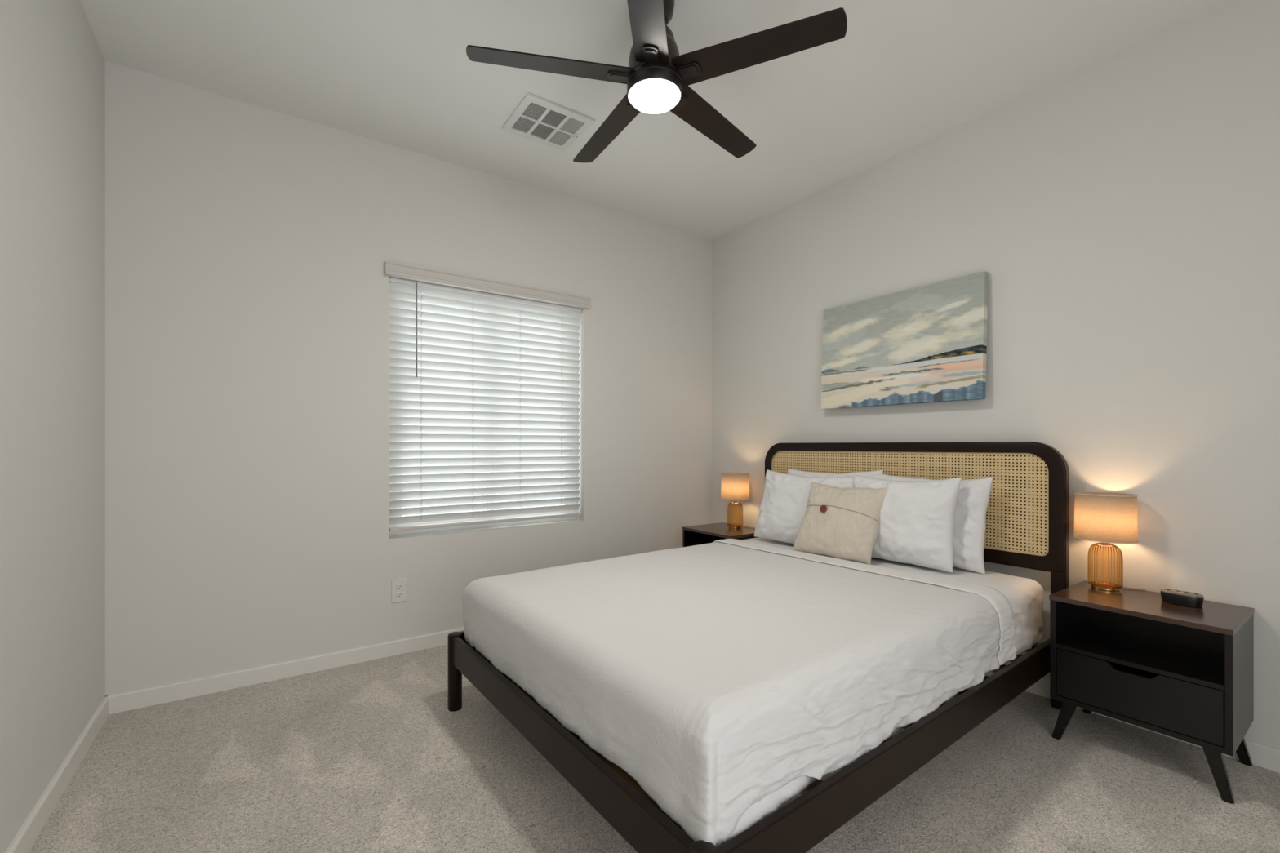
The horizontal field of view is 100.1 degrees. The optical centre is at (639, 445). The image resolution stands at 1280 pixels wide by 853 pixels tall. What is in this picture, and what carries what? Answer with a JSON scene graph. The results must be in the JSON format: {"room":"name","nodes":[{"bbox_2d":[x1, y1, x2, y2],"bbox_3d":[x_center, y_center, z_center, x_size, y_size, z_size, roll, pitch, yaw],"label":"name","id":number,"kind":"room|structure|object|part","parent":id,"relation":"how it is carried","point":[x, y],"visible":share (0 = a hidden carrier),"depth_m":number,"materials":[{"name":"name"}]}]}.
{"room":"bedroom","nodes":[
{"label":"bedroom","id":0,"kind":"room"},
{"bbox_2d":[0,0,105,852],"bbox_3d":[-1.166,-0.243,0.604,0.120,2.737,4.225,0,0,-35],"label":"wall","id":1,"kind":"structure","parent":0,"point":[52,62],"depth_m":1.67,"materials":[{"name":"white paint"}]},
{"bbox_2d":[4,695,108,852],"bbox_3d":[-1.068,1.087,0.581,0.014,0.076,4.075,0,0,-35],"label":"baseboard","id":2,"kind":"structure","parent":1,"relation":"attached to","point":[26,837],"depth_m":1.69,"materials":[{"name":"white paint"}]},
{"bbox_2d":[105,61,711,695],"bbox_3d":[-0.878,-0.243,3.284,3.422,2.737,0.140,0,0,-35],"label":"wall","id":3,"kind":"structure","parent":0,"point":[248,246],"depth_m":2.65,"materials":[{"name":"white paint"}]},
{"bbox_2d":[105,626,464,714],"bbox_3d":[-0.834,1.087,3.221,3.422,0.076,0.014,0,0,-35],"label":"baseboard","id":4,"kind":"structure","parent":3,"relation":"attached to","point":[153,695],"depth_m":2.56,"materials":[{"name":"white paint"}]},
{"bbox_2d":[391,578,406,603],"bbox_3d":[-1.302,0.784,2.897,0.073,0.122,0.009,0,0,-35],"label":"wall outlet","id":5,"kind":"object","parent":3,"relation":"attached to","point":[398,586],"visible":1,"depth_m":2.90,"materials":[{"name":"white plastic"}]},
{"bbox_2d":[395,591,402,597],"bbox_3d":[-1.301,0.805,2.895,0.033,0.029,0.004,0,0,-35],"label":"receptacle","id":6,"kind":"object","parent":5,"relation":"attached to","point":[398,594],"depth_m":2.89,"materials":[{"name":"grey plastic"}]},
{"bbox_2d":[395,583,402,590],"bbox_3d":[-1.301,0.763,2.895,0.033,0.029,0.004,0,0,-35],"label":"receptacle","id":7,"kind":"object","parent":5,"relation":"attached to","point":[398,586],"depth_m":2.89,"materials":[{"name":"grey plastic"}]},
{"bbox_2d":[388,283,576,536],"bbox_3d":[-0.924,-0.204,3.305,1.183,1.409,0.042,0,0,-35],"label":"window","id":8,"kind":"structure","parent":3,"relation":"in","point":[565,518],"depth_m":3.23,"materials":[{"name":"white plastic"}]},
{"bbox_3d":[-1.132,-0.204,3.144,0.566,1.317,0.016,0,0,-35],"label":"sash","id":9,"kind":"part","parent":8,"relation":"part of","materials":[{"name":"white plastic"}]},
{"bbox_2d":[384,260,591,531],"bbox_3d":[-0.861,-0.256,3.231,1.246,1.442,0.102,0,0,-35],"label":"window blind","id":10,"kind":"object","parent":8,"relation":"attached to","point":[450,345],"visible":1,"depth_m":3.19,"materials":[{"name":"grey plastic"}]},
{"bbox_3d":[-1.223,-0.228,3.001,0.015,1.294,0.004,0,0,42],"label":"ladder cord","id":11,"kind":"part","parent":10,"relation":"part of","materials":[{"name":"white fabric"}]},
{"bbox_3d":[-0.985,-0.228,3.167,0.015,1.294,0.004,0,0,42],"label":"ladder cord","id":12,"kind":"part","parent":10,"relation":"part of","materials":[{"name":"white fabric"}]},
{"bbox_3d":[-0.883,0.457,3.244,1.167,0.018,0.052,0,0,-35],"label":"rail","id":13,"kind":"part","parent":10,"relation":"part of","materials":[{"name":"grey plastic"}]},
{"bbox_3d":[-0.743,-0.228,3.336,0.015,1.294,0.004,0,0,42],"label":"ladder cord","id":14,"kind":"part","parent":10,"relation":"part of","materials":[{"name":"white fabric"}]},
{"bbox_3d":[-0.509,-0.228,3.499,0.015,1.294,0.004,0,0,42],"label":"ladder cord","id":15,"kind":"part","parent":10,"relation":"part of","materials":[{"name":"white fabric"}]},
{"bbox_3d":[-0.713,-0.204,3.462,0.566,1.317,0.016,0,0,-35],"label":"sash","id":16,"kind":"part","parent":8,"relation":"part of","materials":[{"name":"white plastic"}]},
{"bbox_2d":[28,644,1279,852],"bbox_3d":[0.300,1.125,1.597,3.622,0.001,4.175,0,0,-35],"label":"floor","id":17,"kind":"structure","parent":0,"point":[370,756],"depth_m":1.77,"materials":[{"name":"carpet"}]},
{"bbox_2d":[682,522,759,546],"bbox_3d":[0.597,0.850,3.707,0.396,0.550,0.480,0,0,-35],"label":"nightstand","id":18,"kind":"object","parent":17,"relation":"on","point":[697,535],"visible":0.23,"depth_m":3.75,"materials":[{"name":"black laminate"}]},
{"bbox_3d":[0.467,0.782,3.896,0.392,0.378,0.018,0,0,-35],"label":"panel","id":19,"kind":"part","parent":18,"relation":"part of","materials":[{"name":"black laminate"}]},
{"bbox_3d":[0.597,0.584,3.707,0.396,0.018,0.480,0,0,-35],"label":"panel","id":20,"kind":"part","parent":18,"relation":"part of","materials":[{"name":"brown wood"}]},
{"bbox_2d":[720,472,755,528],"bbox_3d":[0.669,0.384,3.757,0.197,0.381,0.203,0,0,-35],"label":"table lamp","id":21,"kind":"object","parent":18,"relation":"on","point":[735,486],"visible":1,"depth_m":3.69,"materials":[{"name":"beige fabric"}]},
{"bbox_3d":[0.667,0.286,3.760,0.195,0.182,0.195,0,0,-35],"label":"lamp shade","id":22,"kind":"part","parent":21,"relation":"part of","materials":[{"name":"fabric"}]},
{"bbox_3d":[0.667,0.478,3.760,0.107,0.172,0.107,0,0,-35],"label":"glass","id":23,"kind":"part","parent":21,"relation":"part of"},
{"bbox_3d":[0.729,0.782,3.520,0.392,0.378,0.018,0,0,-35],"label":"panel","id":24,"kind":"part","parent":18,"relation":"part of","materials":[{"name":"black laminate"}]},
{"bbox_2d":[448,441,1069,852],"bbox_3d":[0.496,0.554,2.304,2.129,1.142,1.624,0,0,-37],"label":"bed","id":25,"kind":"object","parent":17,"relation":"on","point":[1028,512],"visible":0.41,"depth_m":1.88,"materials":[{"name":"black wood"}]},
{"bbox_3d":[-0.792,0.965,2.296,0.058,0.320,0.058,0,0,-37],"label":"leg","id":26,"kind":"part","parent":25,"relation":"part of","materials":[{"name":"black wood"}]},
{"bbox_3d":[0.029,0.870,2.935,2.080,0.117,0.025,0,0,-37],"label":"rail","id":27,"kind":"part","parent":25,"relation":"part of","materials":[{"name":"black wood"}]},
{"bbox_3d":[-0.336,0.870,1.681,0.025,0.117,1.530,0,0,-37],"label":"foot rail","id":28,"kind":"part","parent":25,"relation":"part of","materials":[{"name":"black wood"}]},
{"bbox_3d":[0.127,0.965,1.070,0.058,0.320,0.058,0,0,-37],"label":"leg","id":29,"kind":"part","parent":25,"relation":"part of","materials":[{"name":"black wood"}]},
{"bbox_2d":[630,537,1044,847],"bbox_3d":[0.505,0.714,2.301,2.041,0.287,1.523,0,0,-37],"label":"mattress","id":30,"kind":"object","parent":25,"relation":"on","point":[1025,597],"visible":0.13,"depth_m":2.21,"materials":[{"name":"white fabric"}]},
{"bbox_2d":[462,542,1009,846],"bbox_3d":[0.310,0.697,2.154,1.567,0.277,1.552,0,0,-37],"label":"coverlet","id":31,"kind":"object","parent":30,"relation":"on","point":[718,677],"visible":0.96,"depth_m":1.56,"materials":[{"name":"white fabric"}]},
{"bbox_2d":[712,538,1017,665],"bbox_3d":[0.915,0.688,2.615,0.136,0.276,1.548,0,0,-37],"label":"sheet","id":32,"kind":"object","parent":31,"relation":"on","point":[1007,651],"visible":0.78,"depth_m":2.16,"materials":[{"name":"white fabric"}]},
{"bbox_2d":[754,469,852,543],"bbox_3d":[0.934,0.359,3.041,0.200,0.421,0.640,0,0,-39],"label":"pillow","id":33,"kind":"object","parent":30,"relation":"on","point":[783,507],"visible":0.52,"depth_m":3.07,"materials":[{"name":"white fabric"}]},
{"bbox_2d":[787,468,883,478],"bbox_3d":[1.078,0.350,3.054,0.170,0.442,0.624,0,0,-37],"label":"pillow","id":34,"kind":"object","parent":30,"relation":"on","point":[793,472],"visible":0.1,"depth_m":3.05,"materials":[{"name":"white fabric"}]},
{"bbox_2d":[793,481,886,564],"bbox_3d":[1.017,0.383,2.740,0.221,0.369,0.418,0,0,-40],"label":"throw cushion","id":35,"kind":"object","parent":30,"relation":"on","point":[842,523],"visible":1,"depth_m":2.67,"materials":[{"name":"fabric"}]},
{"bbox_2d":[852,473,961,572],"bbox_3d":[1.256,0.355,2.615,0.207,0.420,0.547,0,0,-37],"label":"pillow","id":36,"kind":"object","parent":30,"relation":"on","point":[917,525],"visible":0.73,"depth_m":2.48,"materials":[{"name":"white fabric"}]},
{"bbox_2d":[873,473,993,574],"bbox_3d":[1.383,0.355,2.632,0.168,0.432,0.602,0,0,-38],"label":"pillow","id":37,"kind":"object","parent":30,"relation":"on","point":[973,495],"visible":0.35,"depth_m":2.42,"materials":[{"name":"white fabric"}]},
{"bbox_3d":[0.970,0.870,1.679,2.080,0.117,0.025,0,0,-37],"label":"rail","id":38,"kind":"part","parent":25,"relation":"part of","materials":[{"name":"black wood"}]},
{"bbox_3d":[1.320,0.257,2.921,0.003,0.466,1.522,0,0,-37],"label":"cane panel","id":39,"kind":"part","parent":25,"relation":"part of","materials":[{"name":"beige wicker"}]},
{"bbox_3d":[1.330,0.264,2.929,0.045,0.562,1.624,0,0,-37],"label":"headboard frame","id":40,"kind":"part","parent":25,"relation":"part of","materials":[{"name":"black wood"}]},
{"bbox_3d":[1.800,0.833,2.300,0.045,0.585,0.054,0,0,-37],"label":"headboard post","id":41,"kind":"part","parent":25,"relation":"part of","materials":[{"name":"black wood"}]},
{"bbox_2d":[1048,580,1254,804],"bbox_3d":[1.872,0.850,1.979,0.396,0.550,0.480,0,0,-35],"label":"nightstand","id":42,"kind":"object","parent":17,"relation":"on","point":[1133,656],"visible":1,"depth_m":1.89,"materials":[{"name":"brown wood"}]},
{"bbox_3d":[1.629,1.048,2.053,0.050,0.154,0.076,0,0,-35],"label":"leg","id":43,"kind":"part","parent":42,"relation":"part of","materials":[{"name":"black laminate"}]},
{"bbox_3d":[1.743,0.782,2.168,0.392,0.378,0.018,0,0,-35],"label":"panel","id":44,"kind":"part","parent":42,"relation":"part of","materials":[{"name":"black laminate"}]},
{"bbox_3d":[1.890,1.048,2.235,0.050,0.154,0.076,0,0,-35],"label":"leg","id":45,"kind":"part","parent":42,"relation":"part of","materials":[{"name":"black laminate"}]},
{"bbox_2d":[1073,491,1146,591],"bbox_3d":[1.874,0.384,2.157,0.197,0.381,0.203,0,0,-35],"label":"table lamp","id":46,"kind":"object","parent":42,"relation":"on","point":[1104,517],"visible":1,"depth_m":2.11,"materials":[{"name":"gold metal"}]},
{"bbox_3d":[1.873,0.478,2.160,0.107,0.172,0.107,0,0,-35],"label":"glass","id":47,"kind":"part","parent":46,"relation":"part of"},
{"bbox_3d":[1.873,0.286,2.160,0.195,0.182,0.195,0,0,-35],"label":"lamp shade","id":48,"kind":"part","parent":46,"relation":"part of","materials":[{"name":"fabric"}]},
{"bbox_3d":[1.875,0.962,1.981,0.390,0.018,0.440,0,0,-35],"label":"panel","id":49,"kind":"part","parent":42,"relation":"part of","materials":[{"name":"black laminate"}]},
{"bbox_2d":[1056,624,1224,690],"bbox_3d":[1.872,0.765,1.979,0.380,0.016,0.440,0,0,-35],"label":"shelf","id":50,"kind":"object","parent":42,"relation":"attached to","point":[1181,662],"depth_m":1.96,"materials":[{"name":"black laminate"}]},
{"bbox_3d":[1.722,0.863,1.874,0.017,0.174,0.434,0,0,-35],"label":"drawer","id":51,"kind":"part","parent":42,"relation":"part of","materials":[{"name":"black laminate"}]},
{"bbox_3d":[1.872,0.584,1.979,0.396,0.018,0.480,0,0,-35],"label":"panel","id":52,"kind":"part","parent":42,"relation":"part of","materials":[{"name":"brown wood"}]},
{"bbox_3d":[2.031,0.773,2.090,0.008,0.360,0.440,0,0,-35],"label":"panel","id":53,"kind":"part","parent":42,"relation":"part of","materials":[{"name":"black laminate"}]},
{"bbox_2d":[1160,588,1204,607],"bbox_3d":[1.967,0.553,1.948,0.067,0.043,0.112,0,0,-39],"label":"clock","id":54,"kind":"object","parent":42,"relation":"on","point":[1170,596],"visible":1,"depth_m":1.93,"materials":[{"name":"black plastic"}]},
{"bbox_3d":[1.967,0.535,1.948,0.065,0.004,0.110,0,0,-39],"label":"plate","id":55,"kind":"part","parent":54,"relation":"part of","materials":[{"name":"brown plastic"}]},
{"bbox_3d":[1.858,1.048,1.725,0.050,0.154,0.076,0,0,-35],"label":"leg","id":56,"kind":"part","parent":42,"relation":"part of","materials":[{"name":"black laminate"}]},
{"bbox_3d":[2.005,0.782,1.792,0.392,0.378,0.018,0,0,-35],"label":"panel","id":57,"kind":"part","parent":42,"relation":"part of","materials":[{"name":"black laminate"}]},
{"bbox_3d":[2.119,1.048,1.907,0.050,0.154,0.076,0,0,-35],"label":"leg","id":58,"kind":"part","parent":42,"relation":"part of","materials":[{"name":"black laminate"}]},
{"bbox_2d":[80,0,1232,239],"bbox_3d":[0.286,-1.662,1.618,3.662,0.100,4.225,0,0,-35],"label":"ceiling","id":59,"kind":"structure","parent":0,"point":[903,75],"depth_m":2.32,"materials":[{"name":"white paint"}]},
{"bbox_2d":[501,93,595,151],"bbox_3d":[-0.462,-1.603,2.687,0.356,0.018,0.330,0,0,-35],"label":"ceiling vent","id":60,"kind":"object","parent":59,"relation":"in","point":[535,118],"visible":1,"depth_m":2.67,"materials":[{"name":"white metal"}]},
{"bbox_3d":[-0.499,-1.605,2.740,0.086,0.005,0.113,0,0,-35],"label":"louvre panel","id":61,"kind":"part","parent":60,"relation":"part of","materials":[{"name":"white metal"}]},
{"bbox_3d":[-0.424,-1.605,2.632,0.086,0.005,0.113,0,0,-35],"label":"louvre panel","id":62,"kind":"part","parent":60,"relation":"part of","materials":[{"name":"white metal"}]},
{"bbox_3d":[-0.418,-1.605,2.798,0.078,0.003,0.118,0,0,-35],"label":"louvre panel","id":63,"kind":"part","parent":60,"relation":"part of","materials":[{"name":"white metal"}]},
{"bbox_3d":[-0.342,-1.605,2.690,0.078,0.003,0.118,0,0,-35],"label":"louvre panel","id":64,"kind":"part","parent":60,"relation":"part of","materials":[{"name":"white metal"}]},
{"bbox_2d":[466,0,847,162],"bbox_3d":[0.043,-1.422,1.967,1.239,0.380,1.216,0,0,-35],"label":"ceiling fan","id":65,"kind":"object","parent":59,"relation":"hanging from","point":[658,79],"visible":1,"depth_m":1.84,"materials":[{"name":"black wood"}]},
{"bbox_3d":[-0.306,-1.315,1.853,0.562,0.030,0.117,0,0,-12],"label":"blade","id":66,"kind":"part","parent":65,"relation":"part of","materials":[{"name":"black wood"}]},
{"bbox_3d":[-0.131,-1.315,2.246,0.117,0.030,0.562,0,0,-30],"label":"blade","id":67,"kind":"part","parent":65,"relation":"part of","materials":[{"name":"black wood"}]},
{"bbox_3d":[0.013,-1.315,1.564,0.117,0.030,0.562,0,0,6],"label":"blade","id":68,"kind":"part","parent":65,"relation":"part of","materials":[{"name":"brown metal"}]},
{"bbox_3d":[0.297,-1.315,2.200,0.117,0.030,0.562,0,0,42],"label":"blade","id":69,"kind":"part","parent":65,"relation":"part of","materials":[{"name":"black wood"}]},
{"bbox_3d":[0.386,-1.315,1.779,0.562,0.030,0.117,0,0,24],"label":"blade","id":70,"kind":"part","parent":65,"relation":"part of","materials":[{"name":"black wood"}]},
{"bbox_2d":[711,0,1279,749],"bbox_3d":[1.738,-0.243,2.632,0.120,2.737,4.225,0,0,-35],"label":"wall","id":71,"kind":"structure","parent":0,"point":[1121,213],"depth_m":2.25,"materials":[{"name":"white paint"}]},
{"bbox_2d":[820,271,988,409],"bbox_3d":[1.395,-0.529,2.941,0.066,0.613,0.905,0,0,-35],"label":"canvas painting","id":72,"kind":"object","parent":71,"relation":"attached to","point":[926,344],"visible":1,"depth_m":2.85},
{"bbox_2d":[986,671,1279,773],"bbox_3d":[1.726,1.087,2.532,0.014,0.076,4.075,0,0,-35],"label":"baseboard","id":73,"kind":"structure","parent":71,"relation":"attached to","point":[1261,755],"depth_m":1.89,"materials":[{"name":"white paint"}]}
]}

